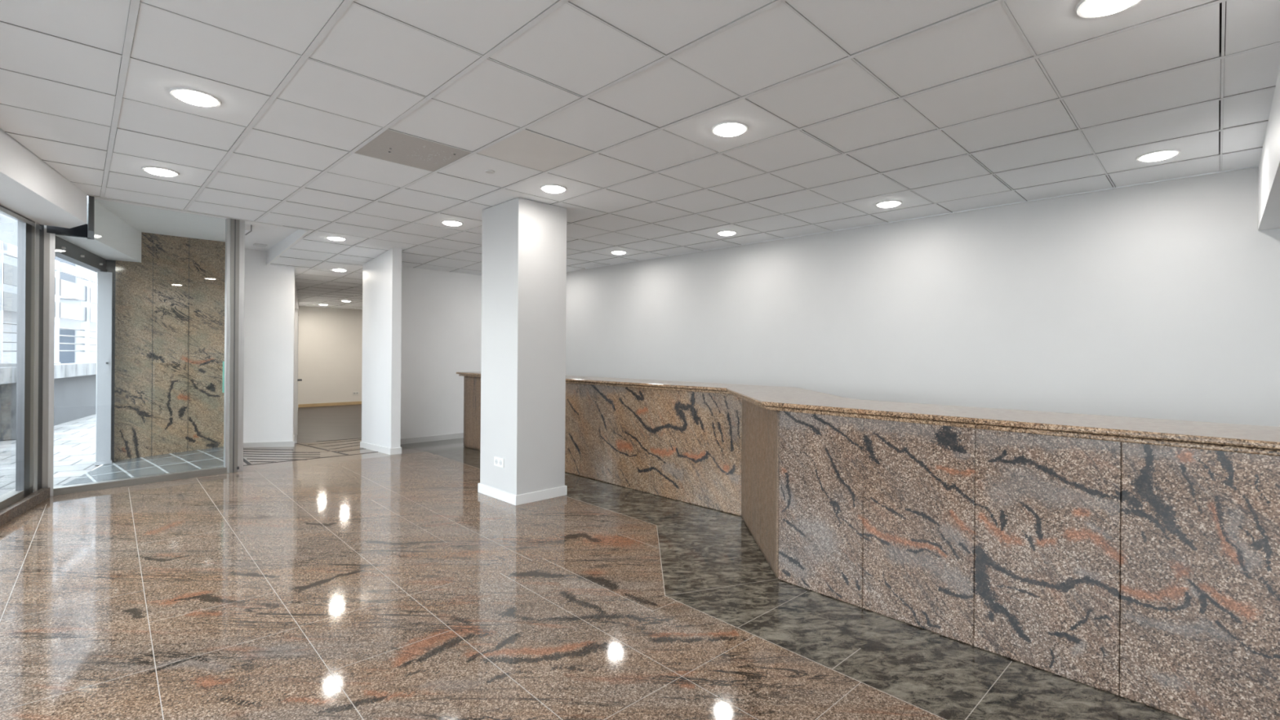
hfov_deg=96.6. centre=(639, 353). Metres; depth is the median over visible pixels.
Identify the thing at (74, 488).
door frame
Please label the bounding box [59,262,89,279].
beam
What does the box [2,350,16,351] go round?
rail
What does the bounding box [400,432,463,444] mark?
baseboard
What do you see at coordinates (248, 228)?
cable box
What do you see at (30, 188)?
trim
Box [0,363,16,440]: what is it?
wall pier
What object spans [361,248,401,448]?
column
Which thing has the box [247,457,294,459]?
floor strip
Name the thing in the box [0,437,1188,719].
floor
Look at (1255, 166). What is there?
trim
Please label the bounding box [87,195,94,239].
trim
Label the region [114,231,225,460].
wall
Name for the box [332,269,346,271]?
diffuser
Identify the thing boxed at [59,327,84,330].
rail
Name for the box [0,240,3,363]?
column
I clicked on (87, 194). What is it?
trim
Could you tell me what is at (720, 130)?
diffuser
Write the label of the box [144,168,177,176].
diffuser
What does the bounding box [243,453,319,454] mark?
floor strip
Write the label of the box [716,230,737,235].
recessed light
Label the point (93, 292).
board
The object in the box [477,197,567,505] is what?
pillar
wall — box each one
[0,361,96,440]
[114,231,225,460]
[243,248,298,442]
[297,306,362,404]
[400,266,481,439]
[565,167,1279,426]
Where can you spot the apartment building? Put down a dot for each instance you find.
(8, 225)
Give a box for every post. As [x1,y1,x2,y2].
[41,225,49,488]
[94,271,112,465]
[228,218,244,472]
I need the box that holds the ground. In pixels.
[0,413,99,495]
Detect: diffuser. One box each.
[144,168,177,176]
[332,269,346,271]
[542,186,564,193]
[611,251,625,254]
[713,124,745,136]
[718,231,735,235]
[877,201,900,208]
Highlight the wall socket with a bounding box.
[493,456,503,467]
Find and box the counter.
[456,371,1279,719]
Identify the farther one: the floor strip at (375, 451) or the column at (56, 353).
the column at (56, 353)
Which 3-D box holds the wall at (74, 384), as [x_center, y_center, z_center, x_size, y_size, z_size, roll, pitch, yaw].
[-9.127,0.769,7.792,0.428,1.140,20.734,0,0,-30]
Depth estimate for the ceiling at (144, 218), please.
6.69 m
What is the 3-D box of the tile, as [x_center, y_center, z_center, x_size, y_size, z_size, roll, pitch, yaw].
[-1.584,-1.408,3.977,0.569,0.016,0.597,0,0,-45]
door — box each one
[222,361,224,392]
[293,308,302,443]
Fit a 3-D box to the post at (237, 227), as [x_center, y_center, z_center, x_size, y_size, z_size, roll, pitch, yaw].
[-4.544,-0.091,6.419,0.125,2.828,0.135,0,0,40]
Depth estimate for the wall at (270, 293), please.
8.42 m
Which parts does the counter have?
panel, panel, panel, panel, panel, panel, knee panel, panel, moulding, panel, panel, panel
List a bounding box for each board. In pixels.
[3,262,55,294]
[59,279,86,301]
[59,302,86,321]
[89,287,97,303]
[89,307,97,322]
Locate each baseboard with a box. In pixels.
[243,440,294,447]
[297,400,361,407]
[360,441,401,454]
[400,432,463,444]
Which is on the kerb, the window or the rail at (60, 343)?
the window
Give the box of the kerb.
[0,488,49,526]
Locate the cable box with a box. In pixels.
[244,223,252,235]
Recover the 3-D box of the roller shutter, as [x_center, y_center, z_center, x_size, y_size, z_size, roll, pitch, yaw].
[-6.162,0.076,6.263,0.227,2.450,2.243,0,0,-30]
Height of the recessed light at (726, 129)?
0.022 m
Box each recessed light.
[141,165,179,176]
[168,87,222,106]
[325,236,346,240]
[331,268,347,271]
[440,220,463,226]
[539,184,567,193]
[610,250,626,254]
[711,121,748,137]
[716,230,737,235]
[875,200,902,208]
[1075,0,1142,17]
[1135,149,1181,161]
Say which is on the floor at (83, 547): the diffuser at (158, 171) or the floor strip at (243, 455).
the floor strip at (243, 455)
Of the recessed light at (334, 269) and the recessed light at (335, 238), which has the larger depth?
the recessed light at (334, 269)
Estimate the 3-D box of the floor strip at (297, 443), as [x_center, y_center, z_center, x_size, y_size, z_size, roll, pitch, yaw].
[-4.780,1.410,8.514,2.319,0.119,0.030,0,0,44]
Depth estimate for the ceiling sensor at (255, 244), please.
7.85 m
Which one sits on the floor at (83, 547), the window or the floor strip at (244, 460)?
the floor strip at (244, 460)
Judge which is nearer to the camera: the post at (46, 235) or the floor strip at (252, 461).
the post at (46, 235)
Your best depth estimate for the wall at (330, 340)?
16.00 m
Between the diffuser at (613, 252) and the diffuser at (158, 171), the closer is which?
the diffuser at (158, 171)
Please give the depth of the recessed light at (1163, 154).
3.89 m
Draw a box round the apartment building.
[0,213,97,364]
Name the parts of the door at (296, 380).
frame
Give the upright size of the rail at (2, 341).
0.028 m
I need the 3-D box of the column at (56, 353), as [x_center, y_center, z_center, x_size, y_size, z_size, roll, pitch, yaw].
[-11.188,-0.792,10.899,0.180,1.950,0.240,0,0,-45]
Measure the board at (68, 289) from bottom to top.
0.320 m
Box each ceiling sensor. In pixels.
[253,243,267,247]
[484,169,494,173]
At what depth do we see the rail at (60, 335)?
11.64 m
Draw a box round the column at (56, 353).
[53,261,60,363]
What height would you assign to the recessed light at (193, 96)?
0.022 m
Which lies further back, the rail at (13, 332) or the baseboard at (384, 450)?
the rail at (13, 332)
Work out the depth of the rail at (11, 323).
9.30 m
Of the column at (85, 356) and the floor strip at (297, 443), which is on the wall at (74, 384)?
the column at (85, 356)
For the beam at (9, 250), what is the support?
attached to the column at (2, 242)
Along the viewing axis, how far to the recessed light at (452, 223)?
6.07 m
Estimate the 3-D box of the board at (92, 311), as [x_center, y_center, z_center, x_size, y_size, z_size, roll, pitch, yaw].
[-12.851,-0.859,13.903,0.030,0.300,3.252,0,0,-30]
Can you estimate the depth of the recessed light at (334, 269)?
8.88 m
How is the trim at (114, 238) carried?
attached to the ceiling at (144, 218)
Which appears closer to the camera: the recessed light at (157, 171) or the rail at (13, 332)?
the recessed light at (157, 171)
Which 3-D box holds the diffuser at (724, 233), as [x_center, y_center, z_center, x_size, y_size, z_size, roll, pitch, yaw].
[0.991,-1.378,6.521,0.194,0.022,0.194,0,0,-45]
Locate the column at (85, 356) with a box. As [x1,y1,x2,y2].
[79,271,90,362]
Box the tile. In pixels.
[355,129,470,171]
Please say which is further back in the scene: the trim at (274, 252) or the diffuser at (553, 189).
the trim at (274, 252)
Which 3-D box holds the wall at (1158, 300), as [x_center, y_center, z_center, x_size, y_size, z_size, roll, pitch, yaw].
[2.410,0.025,6.247,12.702,3.200,0.150,0,0,44]
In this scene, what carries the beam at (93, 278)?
attached to the column at (85, 356)
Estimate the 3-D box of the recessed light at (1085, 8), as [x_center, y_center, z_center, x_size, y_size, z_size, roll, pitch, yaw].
[1.837,-1.371,2.220,0.232,0.022,0.232,0,0,-45]
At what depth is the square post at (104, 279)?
6.75 m
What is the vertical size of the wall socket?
0.080 m
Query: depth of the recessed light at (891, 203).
5.18 m
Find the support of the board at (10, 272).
attached to the column at (2, 242)
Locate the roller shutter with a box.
[54,235,106,272]
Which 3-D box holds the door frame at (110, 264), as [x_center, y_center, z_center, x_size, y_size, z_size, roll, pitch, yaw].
[-6.597,-0.102,7.061,0.135,2.840,0.400,0,0,-45]
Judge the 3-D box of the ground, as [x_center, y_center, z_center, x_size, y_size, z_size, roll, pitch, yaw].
[-4.600,1.335,1.089,23.000,0.001,36.000,0,0,-45]
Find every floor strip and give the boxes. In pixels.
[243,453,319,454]
[243,455,319,457]
[243,457,251,464]
[245,451,377,465]
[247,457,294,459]
[252,461,276,462]
[297,443,348,454]
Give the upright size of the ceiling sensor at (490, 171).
0.007 m
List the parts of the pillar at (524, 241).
baseboard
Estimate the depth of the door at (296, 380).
9.40 m
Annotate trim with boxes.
[0,128,87,228]
[55,200,141,262]
[87,194,310,231]
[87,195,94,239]
[266,229,311,265]
[585,165,1258,269]
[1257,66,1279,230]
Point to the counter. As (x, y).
(1137, 559)
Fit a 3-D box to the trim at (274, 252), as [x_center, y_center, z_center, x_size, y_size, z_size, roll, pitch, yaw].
[-4.638,-1.408,7.478,0.030,0.220,2.530,0,0,-42]
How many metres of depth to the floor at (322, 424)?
12.11 m
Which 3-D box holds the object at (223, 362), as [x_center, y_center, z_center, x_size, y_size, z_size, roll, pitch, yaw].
[-5.121,0.129,7.078,0.069,2.340,1.551,0,0,-38]
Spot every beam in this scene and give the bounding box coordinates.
[3,242,58,270]
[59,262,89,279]
[89,272,97,283]
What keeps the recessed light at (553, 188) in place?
in the ceiling at (847, 107)
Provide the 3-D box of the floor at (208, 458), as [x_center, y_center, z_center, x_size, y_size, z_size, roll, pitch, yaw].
[-5.575,1.298,6.556,1.342,0.094,2.060,0,0,-34]
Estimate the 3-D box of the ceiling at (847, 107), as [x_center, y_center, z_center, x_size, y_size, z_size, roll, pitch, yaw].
[-2.350,-1.364,7.309,8.557,0.246,22.501,0,0,-36]
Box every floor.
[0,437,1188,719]
[60,446,223,486]
[297,404,361,443]
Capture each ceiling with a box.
[0,0,1279,309]
[94,196,297,250]
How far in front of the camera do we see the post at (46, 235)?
5.25 m
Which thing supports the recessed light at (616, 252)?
in the ceiling at (847, 107)
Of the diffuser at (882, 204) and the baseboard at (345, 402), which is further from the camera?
the baseboard at (345, 402)
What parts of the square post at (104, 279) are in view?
lock plate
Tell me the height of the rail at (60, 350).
0.028 m
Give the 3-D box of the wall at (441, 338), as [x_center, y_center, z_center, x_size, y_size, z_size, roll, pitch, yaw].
[-3.030,0.009,9.587,3.040,3.150,0.180,0,0,-44]
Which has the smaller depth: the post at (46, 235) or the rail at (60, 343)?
the post at (46, 235)
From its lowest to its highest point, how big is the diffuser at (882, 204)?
0.022 m
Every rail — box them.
[2,341,16,342]
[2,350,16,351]
[3,322,17,324]
[3,331,17,333]
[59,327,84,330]
[59,334,84,337]
[59,342,84,344]
[59,350,84,351]
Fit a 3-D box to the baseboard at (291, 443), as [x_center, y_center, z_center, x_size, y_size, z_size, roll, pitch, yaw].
[-5.731,1.319,8.183,1.360,0.180,0.015,0,0,-45]
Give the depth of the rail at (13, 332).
9.30 m
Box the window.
[0,204,44,510]
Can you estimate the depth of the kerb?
4.75 m
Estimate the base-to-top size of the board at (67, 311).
0.300 m
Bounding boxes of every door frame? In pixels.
[46,217,230,496]
[100,259,115,461]

